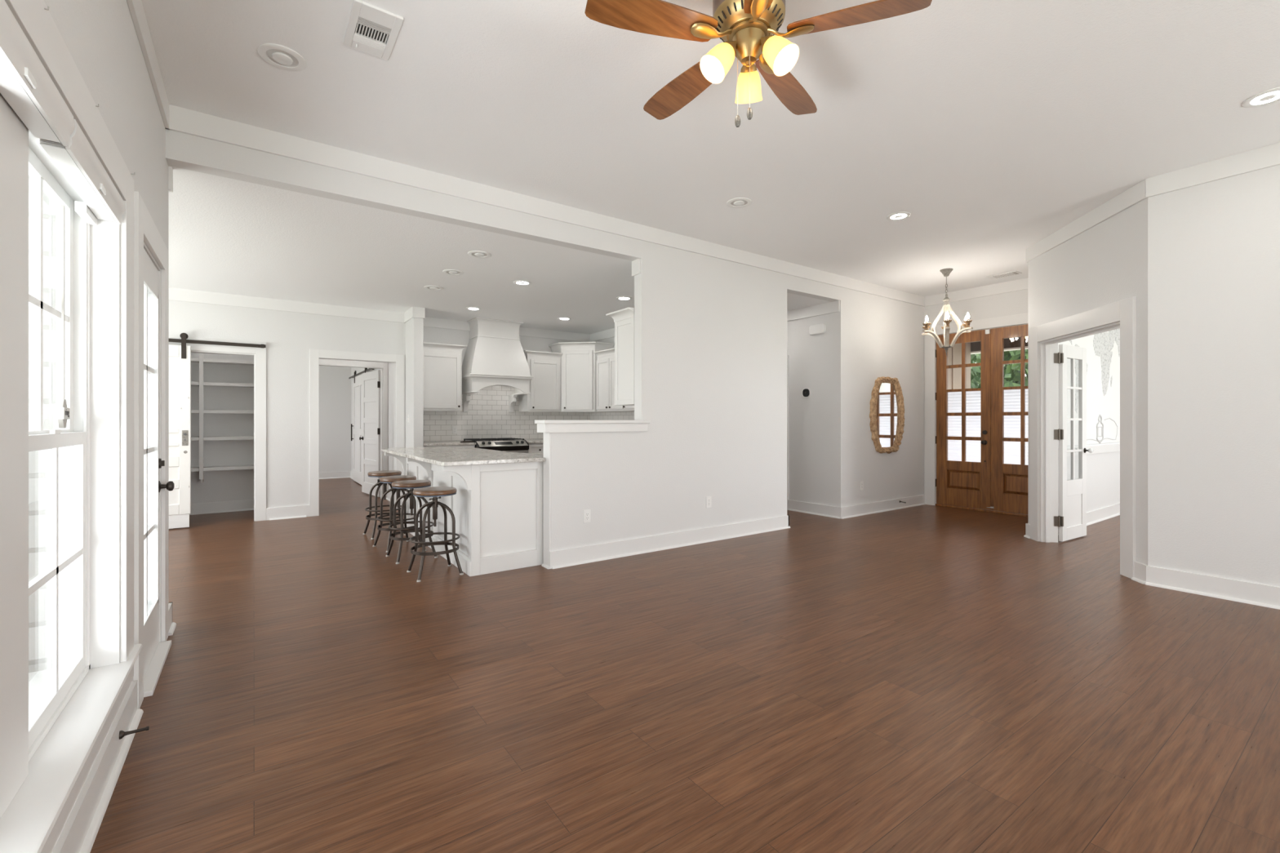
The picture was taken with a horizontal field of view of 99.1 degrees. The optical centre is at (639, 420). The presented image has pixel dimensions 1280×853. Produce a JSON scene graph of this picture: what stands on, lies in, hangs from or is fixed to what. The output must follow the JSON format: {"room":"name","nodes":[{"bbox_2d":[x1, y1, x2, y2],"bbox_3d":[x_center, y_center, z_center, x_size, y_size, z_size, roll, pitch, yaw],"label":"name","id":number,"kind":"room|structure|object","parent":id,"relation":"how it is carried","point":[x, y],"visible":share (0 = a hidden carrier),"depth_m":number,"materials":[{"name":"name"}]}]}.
{"room":"living room","nodes":[
{"label":"living room","id":0,"kind":"room"},
{"bbox_2d":[28,668,53,706],"bbox_3d":[-2.361,1.319,-4.090,7.420,0.075,12.050,0,0,-35],"label":"floor","id":1,"kind":"structure","parent":0,"point":[37,680],"depth_m":2.68,"materials":[{"name":"white concrete"}]},
{"bbox_2d":[28,174,56,672],"bbox_3d":[-3.759,-0.269,2.369,2.200,3.200,0.110,0,0,-35],"label":"window","id":2,"kind":"structure","parent":0,"point":[40,462],"depth_m":2.79,"materials":[{"name":"glass"}]},
{"bbox_2d":[44,0,168,852],"bbox_3d":[-0.603,-0.293,-0.010,0.164,3.048,7.880,0,0,-35],"label":"wall","id":3,"kind":"structure","parent":0,"point":[100,37],"depth_m":2.12,"materials":[{"name":"white paint"}]},
{"bbox_2d":[0,93,28,818],"bbox_3d":[-1.550,0.045,1.283,0.112,1.752,0.285,0,0,-35],"label":"trim","id":4,"kind":"structure","parent":3,"relation":"attached to","point":[14,134],"depth_m":1.32,"materials":[{"name":"white paint"}]},
{"bbox_2d":[0,0,75,146],"bbox_3d":[-1.239,-0.787,0.996,0.073,0.086,1.158,0,0,-35],"label":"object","id":5,"kind":"object","parent":3,"relation":"attached to","point":[26,85],"visible":1,"depth_m":1.25,"materials":[{"name":"white plastic"}]},
{"bbox_2d":[28,129,90,761],"bbox_3d":[-1.857,0.045,1.694,0.085,1.752,0.741,0,0,-35],"label":"window","id":6,"kind":"structure","parent":3,"relation":"in","point":[70,573],"depth_m":1.95,"materials":[{"name":"white plastic"}]},
{"bbox_2d":[57,204,69,427],"bbox_3d":[-1.933,-0.347,1.830,0.019,0.744,0.076,0,0,-35],"label":"blind wand","id":7,"kind":"object","parent":6,"relation":"attached to","point":[63,411],"visible":1,"depth_m":1.82,"materials":[{"name":"white plastic"}]},
{"bbox_2d":[40,119,125,224],"bbox_3d":[-1.785,-0.787,1.768,0.073,0.086,0.698,0,0,-35],"label":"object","id":8,"kind":"object","parent":6,"relation":"attached to","point":[78,162],"visible":0.88,"depth_m":1.69,"materials":[{"name":"white plastic"}]},
{"bbox_2d":[74,200,97,225],"bbox_3d":[-1.983,-0.742,1.953,0.030,0.035,0.160,0,0,-35],"label":"bracket","id":9,"kind":"object","parent":6,"relation":"attached to","point":[81,208],"visible":0.8,"depth_m":1.91,"materials":[{"name":"white plastic"}]},
{"bbox_2d":[4,0,133,668],"bbox_3d":[-1.460,-0.028,1.276,0.112,1.897,2.230,0,0,-35],"label":"trim","id":10,"kind":"structure","parent":3,"relation":"attached to","point":[112,242],"depth_m":2.05,"materials":[{"name":"white paint"}]},
{"bbox_2d":[0,644,142,852],"bbox_3d":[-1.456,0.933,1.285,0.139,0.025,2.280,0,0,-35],"label":"trim","id":11,"kind":"structure","parent":3,"relation":"attached to","point":[27,824],"depth_m":1.48,"materials":[{"name":"white paint"}]},
{"bbox_2d":[52,602,176,852],"bbox_3d":[-0.648,1.161,-0.020,0.319,0.140,7.915,0,0,-35],"label":"baseboard","id":12,"kind":"structure","parent":3,"relation":"attached to","point":[79,833],"depth_m":1.75,"materials":[{"name":"white paint"}]},
{"bbox_2d":[119,725,149,739],"bbox_3d":[-1.865,1.148,2.013,0.081,0.030,0.030,0,0,-35],"label":"door stop","id":13,"kind":"object","parent":3,"relation":"attached to","point":[122,734],"visible":1,"depth_m":2.00,"materials":[{"name":"brown metal"}]},
{"bbox_2d":[133,191,171,709],"bbox_3d":[-2.456,0.131,2.666,0.190,2.200,0.970,0,0,-35],"label":"trim","id":14,"kind":"structure","parent":3,"relation":"attached to","point":[145,230],"depth_m":2.47,"materials":[{"name":"white paint"}]},
{"bbox_2d":[143,248,173,677],"bbox_3d":[-2.408,0.199,2.692,0.110,2.015,0.698,0,0,-35],"label":"door","id":15,"kind":"structure","parent":3,"relation":"in","point":[153,486],"depth_m":2.88,"materials":[{"name":"white paint"}]},
{"bbox_2d":[178,352,253,503],"bbox_3d":[-5.609,-0.141,6.799,2.300,2.743,1.020,0,0,-35],"label":"wall","id":16,"kind":"structure","parent":0,"point":[220,486],"depth_m":7.33,"materials":[{"name":"white paint"}]},
{"bbox_2d":[191,352,253,482],"bbox_3d":[-5.741,-0.109,7.073,2.200,1.820,0.260,0,0,-35],"label":"pantry shelving","id":17,"kind":"object","parent":16,"relation":"attached to","point":[201,360],"visible":0.33,"depth_m":7.09,"materials":[{"name":"white paint"}]},
{"bbox_2d":[189,499,306,519],"bbox_3d":[-5.890,1.161,6.456,3.245,0.140,1.095,0,0,-35],"label":"baseboard","id":18,"kind":"structure","parent":16,"relation":"attached to","point":[237,505],"depth_m":7.29,"materials":[{"name":"white paint"}]},
{"bbox_2d":[168,299,405,507],"bbox_3d":[-5.143,-0.141,6.431,4.435,2.743,0.120,0,0,-35],"label":"wall","id":19,"kind":"structure","parent":0,"point":[289,337],"depth_m":6.87,"materials":[{"name":"white paint"}]},
{"bbox_2d":[168,336,266,521],"bbox_3d":[-5.045,0.136,6.489,0.982,2.190,0.138,0,0,-35],"label":"trim","id":20,"kind":"structure","parent":19,"relation":"attached to","point":[260,353],"depth_m":6.67,"materials":[{"name":"white paint"}]},
{"bbox_2d":[168,338,266,347],"bbox_3d":[-5.315,-0.910,6.183,1.767,0.045,0.049,0,0,-35],"label":"sliding rail","id":21,"kind":"object","parent":19,"relation":"attached to","point":[179,340],"visible":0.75,"depth_m":6.43,"materials":[{"name":"brown metal"}]},
{"bbox_2d":[168,333,191,528],"bbox_3d":[-5.479,0.109,6.016,0.808,2.220,0.064,0,0,-35],"label":"barn door","id":22,"kind":"structure","parent":21,"relation":"hanging from","point":[180,356],"depth_m":6.18,"materials":[{"name":"white paint"}]},
{"bbox_2d":[266,348,404,520],"bbox_3d":[-3.958,0.156,7.185,1.596,2.150,0.018,0,0,-35],"label":"trim","id":23,"kind":"structure","parent":19,"relation":"attached to","point":[312,509],"depth_m":7.03,"materials":[{"name":"white paint"}]},
{"bbox_2d":[168,287,614,342],"bbox_3d":[-2.768,-1.442,5.745,7.520,0.140,4.063,0,0,-35],"label":"trim","id":24,"kind":"structure","parent":19,"relation":"attached to","point":[175,294],"depth_m":7.23,"materials":[{"name":"white paint"}]},
{"bbox_2d":[319,365,351,472],"bbox_3d":[-8.098,-0.141,10.593,4.420,2.743,0.150,0,0,-35],"label":"wall","id":25,"kind":"structure","parent":0,"point":[335,384],"depth_m":11.62,"materials":[{"name":"white paint"}]},
{"bbox_2d":[319,471,391,501],"bbox_3d":[-6.665,1.161,8.569,4.420,0.140,4.810,0,0,-35],"label":"baseboard","id":26,"kind":"structure","parent":25,"relation":"attached to","point":[325,475],"depth_m":11.59,"materials":[{"name":"white paint"}]},
{"bbox_2d":[319,358,381,368],"bbox_3d":[-4.496,-0.141,8.273,1.220,2.743,0.100,0,0,-35],"label":"wall","id":27,"kind":"structure","parent":0,"point":[319,358],"depth_m":8.33,"materials":[{"name":"white paint"}]},
{"bbox_2d":[319,359,387,498],"bbox_3d":[-4.436,0.161,8.303,1.083,2.140,0.120,0,0,-35],"label":"trim","id":28,"kind":"structure","parent":27,"relation":"attached to","point":[384,366],"depth_m":8.54,"materials":[{"name":"white paint"}]},
{"bbox_2d":[351,317,422,490],"bbox_3d":[-4.624,-0.141,9.628,0.135,2.743,5.740,0,0,-35],"label":"wall","id":29,"kind":"structure","parent":0,"point":[414,326],"depth_m":7.38,"materials":[{"name":"white paint"}]},
{"bbox_2d":[351,368,367,484],"bbox_3d":[-5.362,0.106,10.417,0.087,2.210,1.700,0,0,-35],"label":"barn door","id":30,"kind":"structure","parent":29,"relation":"in","point":[357,381],"depth_m":10.75,"materials":[{"name":"white paint"}]},
{"bbox_2d":[359,369,380,497],"bbox_3d":[-4.413,0.206,8.946,0.147,2.010,0.870,0,0,-43],"label":"door","id":31,"kind":"structure","parent":29,"relation":"in","point":[371,381],"depth_m":8.93,"materials":[{"name":"white paint"}]},
{"bbox_2d":[168,165,831,333],"bbox_3d":[-2.896,-1.572,8.766,11.000,0.120,9.144,0,0,-35],"label":"ceiling","id":32,"kind":"structure","parent":0,"point":[227,235],"depth_m":5.27,"materials":[{"name":"white paint"}]},
{"bbox_2d":[467,250,491,257],"bbox_3d":[-1.457,-1.502,4.951,0.204,0.020,0.204,0,0,-35],"label":"recessed light","id":33,"kind":"object","parent":32,"relation":"in","point":[477,254],"visible":1,"depth_m":4.93,"materials":[{"name":"white plastic"}]},
{"bbox_2d":[422,326,590,441],"bbox_3d":[-2.041,-0.141,8.817,3.145,2.743,0.129,0,0,-35],"label":"wall","id":34,"kind":"structure","parent":0,"point":[487,415],"depth_m":8.49,"materials":[{"name":"tile"}]},
{"bbox_2d":[422,342,467,411],"bbox_3d":[-2.887,-0.611,7.892,0.650,0.956,0.403,0,0,-35],"label":"upper cabinet","id":35,"kind":"object","parent":34,"relation":"attached to","point":[442,362],"visible":0.84,"depth_m":7.75,"materials":[{"name":"white paint"}]},
{"bbox_2d":[462,316,533,412],"bbox_3d":[-2.188,-0.821,8.293,0.980,1.383,0.556,0,0,-35],"label":"range hood","id":36,"kind":"object","parent":34,"relation":"attached to","point":[495,355],"visible":0.96,"depth_m":8.15,"materials":[{"name":"white paint"}]},
{"bbox_2d":[519,350,562,412],"bbox_3d":[-1.628,-0.611,8.783,0.641,0.956,0.403,0,0,-35],"label":"upper cabinet","id":37,"kind":"object","parent":34,"relation":"attached to","point":[544,388],"visible":0.97,"depth_m":8.67,"materials":[{"name":"white paint"}]},
{"bbox_2d":[165,128,924,551],"bbox_3d":[0.752,-0.293,5.674,8.616,3.048,0.120,0,0,-35],"label":"wall","id":38,"kind":"structure","parent":0,"point":[710,333],"depth_m":5.46,"materials":[{"name":"white paint"}]},
{"bbox_2d":[126,0,924,306],"bbox_3d":[2.962,-1.747,2.426,8.471,0.140,7.737,0,0,-35],"label":"trim","id":39,"kind":"structure","parent":38,"relation":"attached to","point":[175,118],"depth_m":3.96,"materials":[{"name":"white paint"}]},
{"bbox_2d":[543,432,551,551],"bbox_3d":[-0.782,0.666,4.588,0.015,1.130,0.118,0,0,-35],"label":"trim","id":40,"kind":"structure","parent":38,"relation":"attached to","point":[547,436],"depth_m":4.57,"materials":[{"name":"white paint"}]},
{"bbox_2d":[583,509,591,523],"bbox_3d":[-0.459,0.833,4.739,0.070,0.116,0.008,0,0,-35],"label":"power outlet","id":41,"kind":"object","parent":38,"relation":"attached to","point":[587,513],"visible":1,"depth_m":4.74,"materials":[{"name":"white plastic"}]},
{"bbox_2d":[534,420,649,423],"bbox_3d":[-0.400,0.011,4.862,1.075,0.030,0.200,0,0,-35],"label":"trim","id":42,"kind":"structure","parent":38,"relation":"attached to","point":[535,421],"depth_m":4.73,"materials":[{"name":"white paint"}]},
{"bbox_2d":[537,423,648,432],"bbox_3d":[-0.400,0.064,4.861,1.047,0.075,0.163,0,0,-35],"label":"trim","id":43,"kind":"structure","parent":38,"relation":"attached to","point":[541,428],"depth_m":4.74,"materials":[{"name":"white paint"}]},
{"bbox_2d":[605,306,634,405],"bbox_3d":[0.273,-0.612,5.658,1.217,0.915,0.406,0,0,-35],"label":"upper cabinet","id":44,"kind":"object","parent":38,"relation":"attached to","point":[624,319],"visible":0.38,"depth_m":5.32,"materials":[{"name":"white paint"}]},
{"bbox_2d":[631,258,640,276],"bbox_3d":[0.727,-1.442,5.679,1.892,0.140,0.121,0,0,-35],"label":"trim","id":45,"kind":"structure","parent":38,"relation":"attached to","point":[636,264],"depth_m":5.12,"materials":[{"name":"white paint"}]},
{"bbox_2d":[541,515,790,568],"bbox_3d":[-0.515,1.161,6.804,3.050,0.140,3.498,0,0,-35],"label":"baseboard","id":46,"kind":"structure","parent":38,"relation":"attached to","point":[602,552],"depth_m":5.16,"materials":[{"name":"white paint"}]},
{"bbox_2d":[786,494,925,519],"bbox_3d":[3.115,1.161,7.750,2.070,0.140,0.848,0,0,-35],"label":"baseboard","id":47,"kind":"structure","parent":38,"relation":"attached to","point":[846,512],"depth_m":7.24,"materials":[{"name":"white paint"}]},
{"bbox_2d":[869,376,904,453],"bbox_3d":[3.381,-0.073,7.424,0.808,1.048,0.061,0,0,-35],"label":"wall mirror","id":48,"kind":"object","parent":38,"relation":"attached to","point":[886,416],"visible":1,"depth_m":7.44,"materials":[{"name":"brown wood"}]},
{"bbox_2d":[876,382,897,447],"bbox_3d":[3.370,-0.074,7.442,0.590,0.920,0.006,0,0,-35],"label":"mirror glass","id":49,"kind":"object","parent":48,"relation":"attached to","point":[887,393],"depth_m":7.45,"materials":[{"name":"white"}]},
{"bbox_2d":[590,337,634,420],"bbox_3d":[0.371,-0.141,7.967,0.189,2.743,4.063,0,0,-35],"label":"wall","id":50,"kind":"structure","parent":0,"point":[620,415],"depth_m":9.00,"materials":[{"name":"tile"}]},
{"bbox_2d":[548,341,614,412],"bbox_3d":[-0.970,-0.700,9.004,0.803,1.118,0.803,0,0,-35],"label":"upper cabinet","id":51,"kind":"object","parent":50,"relation":"attached to","point":[578,359],"visible":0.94,"depth_m":8.80,"materials":[{"name":"white paint"}]},
{"bbox_2d":[593,347,625,412],"bbox_3d":[-0.346,-0.615,8.469,0.403,0.948,0.785,0,0,-35],"label":"upper cabinet","id":52,"kind":"object","parent":50,"relation":"attached to","point":[605,358],"visible":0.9,"depth_m":8.46,"materials":[{"name":"white paint"}]},
{"bbox_2d":[89,477,1279,852],"bbox_3d":[0.679,1.291,6.484,14.000,0.120,17.000,0,0,-35],"label":"floor","id":53,"kind":"structure","parent":0,"point":[926,678],"depth_m":2.37,"materials":[{"name":"brown wood"}]},
{"bbox_2d":[363,470,405,539],"bbox_3d":[-2.750,0.891,5.876,0.385,0.680,0.385,0,0,-40],"label":"bar stool","id":54,"kind":"object","parent":53,"relation":"on","point":[384,473],"visible":0.67,"depth_m":5.82,"materials":[{"name":"grey metal"}]},
{"bbox_2d":[372,475,421,552],"bbox_3d":[-2.363,0.891,5.329,0.385,0.680,0.385,0,0,44],"label":"bar stool","id":55,"kind":"object","parent":53,"relation":"on","point":[388,479],"visible":0.61,"depth_m":5.31,"materials":[{"name":"grey metal"}]},
{"bbox_2d":[386,480,438,564],"bbox_3d":[-2.057,0.891,4.915,0.385,0.680,0.385,0,0,-39],"label":"bar stool","id":56,"kind":"object","parent":53,"relation":"on","point":[406,484],"visible":0.87,"depth_m":4.89,"materials":[{"name":"grey metal"}]},
{"bbox_2d":[406,486,463,582],"bbox_3d":[-1.650,0.891,4.392,0.385,0.680,0.385,0,0,-35],"label":"bar stool","id":57,"kind":"object","parent":53,"relation":"on","point":[436,492],"visible":1,"depth_m":4.36,"materials":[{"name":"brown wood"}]},
{"bbox_2d":[422,444,475,447],"bbox_3d":[-2.807,0.788,7.797,0.710,0.885,0.668,0,0,-35],"label":"base cabinet","id":58,"kind":"object","parent":53,"relation":"on","point":[468,446],"visible":0.02,"depth_m":7.62,"materials":[{"name":"white paint"}]},
{"bbox_2d":[422,440,475,446],"bbox_3d":[-2.805,0.329,7.800,0.717,0.032,0.646,0,0,-35],"label":"countertop","id":59,"kind":"structure","parent":58,"relation":"on","point":[424,443],"depth_m":7.63,"materials":[{"name":"stone"}]},
{"bbox_2d":[384,452,543,576],"bbox_3d":[-1.027,0.789,5.938,2.815,0.884,2.320,0,0,-35],"label":"base cabinet","id":60,"kind":"object","parent":53,"relation":"on","point":[497,509],"visible":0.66,"depth_m":4.53,"materials":[{"name":"white paint"}]},
{"bbox_2d":[381,446,545,466],"bbox_3d":[-1.040,0.329,5.931,2.845,0.032,2.475,0,0,-35],"label":"countertop","id":61,"kind":"structure","parent":60,"relation":"on","point":[438,455],"depth_m":4.83,"materials":[{"name":"stone"}]},
{"bbox_2d":[463,437,528,453],"bbox_3d":[-2.166,0.733,8.186,0.767,0.916,0.715,0,0,-35],"label":"range","id":62,"kind":"object","parent":53,"relation":"on","point":[508,444],"visible":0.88,"depth_m":7.99,"materials":[{"name":"silver metal"}]},
{"bbox_2d":[473,440,517,442],"bbox_3d":[-2.208,0.319,8.245,0.766,0.025,0.570,0,0,-35],"label":"cooktop","id":63,"kind":"object","parent":62,"relation":"in","point":[475,441],"depth_m":7.98,"materials":[{"name":"black metal"}]},
{"bbox_2d":[526,443,543,453],"bbox_3d":[-1.552,0.788,8.685,0.798,0.885,0.668,0,0,-35],"label":"base cabinet","id":64,"kind":"object","parent":53,"relation":"on","point":[533,447],"visible":0.07,"depth_m":8.30,"materials":[{"name":"white paint"}]},
{"bbox_2d":[141,0,1279,296],"bbox_3d":[4.202,-1.877,3.323,11.900,0.120,7.970,0,0,-35],"label":"ceiling","id":65,"kind":"structure","parent":0,"point":[997,125],"depth_m":3.20,"materials":[{"name":"white paint"}]},
{"bbox_2d":[257,43,306,71],"bbox_3d":[-1.787,-1.807,2.725,0.204,0.020,0.204,0,0,-35],"label":"recessed light","id":66,"kind":"object","parent":65,"relation":"in","point":[281,56],"visible":1,"depth_m":2.71,"materials":[{"name":"white plastic"}]},
{"bbox_2d":[343,0,403,60],"bbox_3d":[-1.244,-1.804,2.537,0.200,0.026,0.340,0,0,-35],"label":"ceiling vent","id":67,"kind":"object","parent":65,"relation":"in","point":[372,29],"visible":1,"depth_m":2.52,"materials":[{"name":"white plastic"}]},
{"bbox_2d":[726,197,751,208],"bbox_3d":[0.825,-1.807,4.540,0.204,0.020,0.204,0,0,-35],"label":"recessed light","id":68,"kind":"object","parent":65,"relation":"in","point":[736,202],"visible":1,"depth_m":4.52,"materials":[{"name":"white plastic"}]},
{"bbox_2d":[584,0,932,127],"bbox_3d":[0.467,-1.496,2.231,1.282,0.643,1.219,0,0,37],"label":"ceiling fan","id":69,"kind":"object","parent":65,"relation":"hanging from","point":[747,28],"visible":1,"depth_m":2.12,"materials":[{"name":"brown wood"}]},
{"bbox_2d":[713,0,785,41],"bbox_3d":[0.437,-1.587,2.191,0.286,0.063,0.286,0,0,-35],"label":"motor","id":70,"kind":"object","parent":69,"relation":"attached to","point":[731,15],"depth_m":2.13,"materials":[{"name":"gold metal"}]},
{"bbox_2d":[886,211,911,220],"bbox_3d":[2.296,-1.813,4.842,0.196,0.007,0.196,0,0,-35],"label":"recessed light","id":71,"kind":"object","parent":65,"relation":"in","point":[903,215],"visible":1,"depth_m":4.83,"materials":[{"name":"white plastic"}]},
{"bbox_2d":[921,268,973,355],"bbox_3d":[3.694,-1.294,6.573,0.534,1.045,0.584,0,0,-35],"label":"chandelier","id":72,"kind":"object","parent":65,"relation":"hanging from","point":[946,307],"visible":1,"depth_m":6.54,"materials":[{"name":"grey metal"}]},
{"bbox_2d":[985,271,1022,279],"bbox_3d":[4.527,-1.810,6.794,0.180,0.014,0.340,0,0,-35],"label":"ceiling vent","id":73,"kind":"object","parent":65,"relation":"in","point":[1012,273],"visible":1,"depth_m":6.77,"materials":[{"name":"white plastic"}]},
{"bbox_2d":[1241,87,1279,107],"bbox_3d":[3.524,-1.813,3.060,0.196,0.007,0.196,0,0,-35],"label":"recessed light","id":74,"kind":"object","parent":65,"relation":"in","point":[1271,95],"visible":1,"depth_m":3.07,"materials":[{"name":"white"}]},
{"bbox_2d":[786,312,832,506],"bbox_3d":[1.538,-0.141,8.352,0.120,2.743,3.343,0,0,-35],"label":"wall","id":75,"kind":"structure","parent":0,"point":[810,356],"depth_m":7.23,"materials":[{"name":"white paint"}]},
{"bbox_2d":[786,355,788,509],"bbox_3d":[1.722,0.166,7.970,0.020,2.130,1.120,0,0,-35],"label":"trim","id":76,"kind":"structure","parent":75,"relation":"attached to","point":[787,355],"depth_m":7.52,"materials":[{"name":"white paint"}]},
{"bbox_2d":[786,300,839,321],"bbox_3d":[1.103,-1.442,7.979,1.020,0.140,3.448,0,0,-35],"label":"trim","id":77,"kind":"structure","parent":75,"relation":"attached to","point":[834,306],"depth_m":7.16,"materials":[{"name":"white paint"}]},
{"bbox_2d":[808,323,826,335],"bbox_3d":[2.315,-1.189,7.115,0.041,0.125,0.240,0,0,-35],"label":"door chime","id":78,"kind":"object","parent":75,"relation":"attached to","point":[817,329],"visible":1,"depth_m":7.09,"materials":[{"name":"white plastic"}]},
{"bbox_2d":[947,342,970,389],"bbox_3d":[4.872,-0.129,8.781,1.700,2.720,0.135,0,0,-35],"label":"wall","id":79,"kind":"structure","parent":0,"point":[954,353],"depth_m":8.95,"materials":[{"name":"beige paint"}]},
{"bbox_2d":[924,288,1027,503],"bbox_3d":[4.764,-0.293,7.337,0.145,3.048,1.801,0,0,-35],"label":"wall","id":80,"kind":"structure","parent":0,"point":[1013,303],"depth_m":7.41,"materials":[{"name":"white paint"}]},
{"bbox_2d":[935,328,988,509],"bbox_3d":[4.486,-0.015,7.612,0.101,2.432,0.711,0,0,-35],"label":"door","id":81,"kind":"structure","parent":80,"relation":"in","point":[963,483],"depth_m":7.60,"materials":[{"name":"brown wood"}]},
{"bbox_2d":[947,391,980,462],"bbox_3d":[4.551,0.084,7.633,0.017,1.046,0.473,0,0,-35],"label":"cellular shade","id":82,"kind":"object","parent":81,"relation":"attached to","point":[972,397],"visible":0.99,"depth_m":7.62,"materials":[{"name":"white fabric"}]},
{"bbox_2d":[924,313,1027,505],"bbox_3d":[4.678,-0.069,7.317,0.018,2.600,1.700,0,0,-35],"label":"trim","id":83,"kind":"structure","parent":80,"relation":"attached to","point":[930,342],"depth_m":7.91,"materials":[{"name":"white paint"}]},
{"bbox_2d":[935,503,1027,516],"bbox_3d":[4.735,1.217,7.348,0.130,0.028,1.421,0,0,-35],"label":"threshold","id":84,"kind":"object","parent":80,"relation":"attached to","point":[936,504],"depth_m":7.37,"materials":[{"name":"brown wood"}]},
{"bbox_2d":[988,328,991,510],"bbox_3d":[4.695,-0.014,7.322,0.010,2.430,0.024,0,0,-35],"label":"door frame","id":85,"kind":"structure","parent":80,"relation":"attached to","point":[989,335],"depth_m":7.32,"materials":[{"name":"brown wood"}]},
{"bbox_2d":[991,324,1027,514],"bbox_3d":[4.919,-0.015,7.046,0.048,2.432,0.705,0,0,-35],"label":"door","id":86,"kind":"structure","parent":80,"relation":"in","point":[1009,482],"depth_m":7.20,"materials":[{"name":"brown wood"}]},
{"bbox_2d":[1004,388,1027,465],"bbox_3d":[4.964,0.084,7.049,0.017,1.046,0.476,0,0,-35],"label":"cellular shade","id":87,"kind":"object","parent":86,"relation":"attached to","point":[1011,397],"visible":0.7,"depth_m":7.15,"materials":[{"name":"white fabric"}]},
{"bbox_2d":[970,337,1027,351],"bbox_3d":[4.193,-1.369,9.914,1.900,0.400,6.660,0,0,-35],"label":"ceiling","id":88,"kind":"structure","parent":0,"point":[1015,342],"depth_m":8.82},
{"bbox_2d":[1027,197,1147,565],"bbox_3d":[4.030,-0.293,4.920,0.140,3.048,1.690,0,0,10],"label":"wall","id":89,"kind":"structure","parent":0,"point":[1105,264],"depth_m":4.58,"materials":[{"name":"white paint"}]},
{"bbox_2d":[1053,344,1093,542],"bbox_3d":[4.463,0.225,5.637,0.630,1.988,0.179,0,0,-32],"label":"door","id":90,"kind":"structure","parent":89,"relation":"in","point":[1071,521],"depth_m":5.62,"materials":[{"name":"white paint"}]},
{"bbox_2d":[1040,321,1119,542],"bbox_3d":[4.050,0.181,4.984,0.158,2.100,1.297,0,0,10],"label":"trim","id":91,"kind":"structure","parent":89,"relation":"attached to","point":[1048,369],"depth_m":5.50,"materials":[{"name":"white paint"}]},
{"bbox_2d":[1030,296,1136,578],"bbox_3d":[3.952,0.136,4.951,0.024,2.190,1.484,0,0,10],"label":"trim","id":92,"kind":"structure","parent":89,"relation":"attached to","point":[1124,311],"depth_m":4.34,"materials":[{"name":"white paint"}]},
{"bbox_2d":[1023,523,1146,584],"bbox_3d":[4.253,1.161,5.481,0.619,0.140,2.868,0,0,30],"label":"baseboard","id":93,"kind":"structure","parent":89,"relation":"attached to","point":[1140,569],"depth_m":4.17,"materials":[{"name":"white paint"}]},
{"bbox_2d":[1057,443,1119,515],"bbox_3d":[6.026,-0.293,7.056,4.610,3.048,0.115,0,0,-35],"label":"wall","id":94,"kind":"structure","parent":0,"point":[1103,469],"depth_m":6.77,"materials":[{"name":"white paint"}]},
{"bbox_2d":[1057,502,1119,535],"bbox_3d":[6.114,1.161,7.026,4.300,0.140,0.035,0,0,-35],"label":"baseboard","id":95,"kind":"structure","parent":94,"relation":"attached to","point":[1093,517],"depth_m":6.75,"materials":[{"name":"white paint"}]},
{"bbox_2d":[1057,444,1119,457],"bbox_3d":[6.112,0.353,7.030,4.300,0.095,0.025,0,0,-35],"label":"trim","id":96,"kind":"structure","parent":94,"relation":"attached to","point":[1112,447],"depth_m":6.71,"materials":[{"name":"white paint"}]},
{"bbox_2d":[1057,328,1119,448],"bbox_3d":[6.107,-0.749,7.037,4.100,2.100,0.020,0,0,-35],"label":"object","id":97,"kind":"structure","parent":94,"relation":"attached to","point":[1103,348],"depth_m":6.72,"materials":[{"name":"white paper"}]},
{"bbox_2d":[1147,164,1279,586],"bbox_3d":[5.235,-0.293,2.198,0.115,3.048,4.740,0,0,-35],"label":"wall","id":98,"kind":"structure","parent":0,"point":[1214,246],"depth_m":3.80,"materials":[{"name":"white paint"}]},
{"bbox_2d":[924,142,1279,306],"bbox_3d":[4.790,-1.747,4.004,1.903,0.140,8.127,0,0,-12],"label":"trim","id":99,"kind":"structure","parent":98,"relation":"attached to","point":[1268,156],"depth_m":4.16,"materials":[{"name":"white paint"}]},
{"bbox_2d":[1145,565,1279,609],"bbox_3d":[5.171,1.161,2.158,0.035,0.140,4.747,0,0,-35],"label":"baseboard","id":100,"kind":"structure","parent":98,"relation":"attached to","point":[1249,593],"depth_m":3.80,"materials":[{"name":"white paint"}]},
{"bbox_3d":[-3.777,-0.293,2.497,2.120,3.048,0.120,0,0,-35],"label":"wall","id":101,"kind":"structure","parent":0,"visible":0},
{"bbox_2d":[168,165,173,192],"bbox_3d":[-3.737,-1.442,2.599,2.303,0.140,0.037,0,0,-35],"label":"trim","id":102,"kind":"structure","parent":101,"relation":"attached to","point":[170,168],"depth_m":3.25,"materials":[{"name":"white paint"}]},
{"bbox_3d":[3.578,1.444,20.909,90.000,0.175,90.000,0,0,-35],"label":"ground","id":103,"kind":"structure","parent":0,"visible":0},
{"bbox_2d":[970,354,1009,388],"bbox_3d":[10.695,-1.673,18.569,4.138,6.058,4.333,0,0,-35],"label":"tree","id":104,"kind":"object","parent":103,"relation":"on","point":[973,357],"visible":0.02,"depth_m":17.30,"materials":[{"name":"green plant"}]},
{"bbox_2d":[971,349,1027,388],"bbox_3d":[10.390,-1.278,13.848,3.492,5.269,3.622,0,0,-35],"label":"tree","id":105,"kind":"object","parent":103,"relation":"on","point":[1011,377],"visible":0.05,"depth_m":13.57,"materials":[{"name":"green plant"}]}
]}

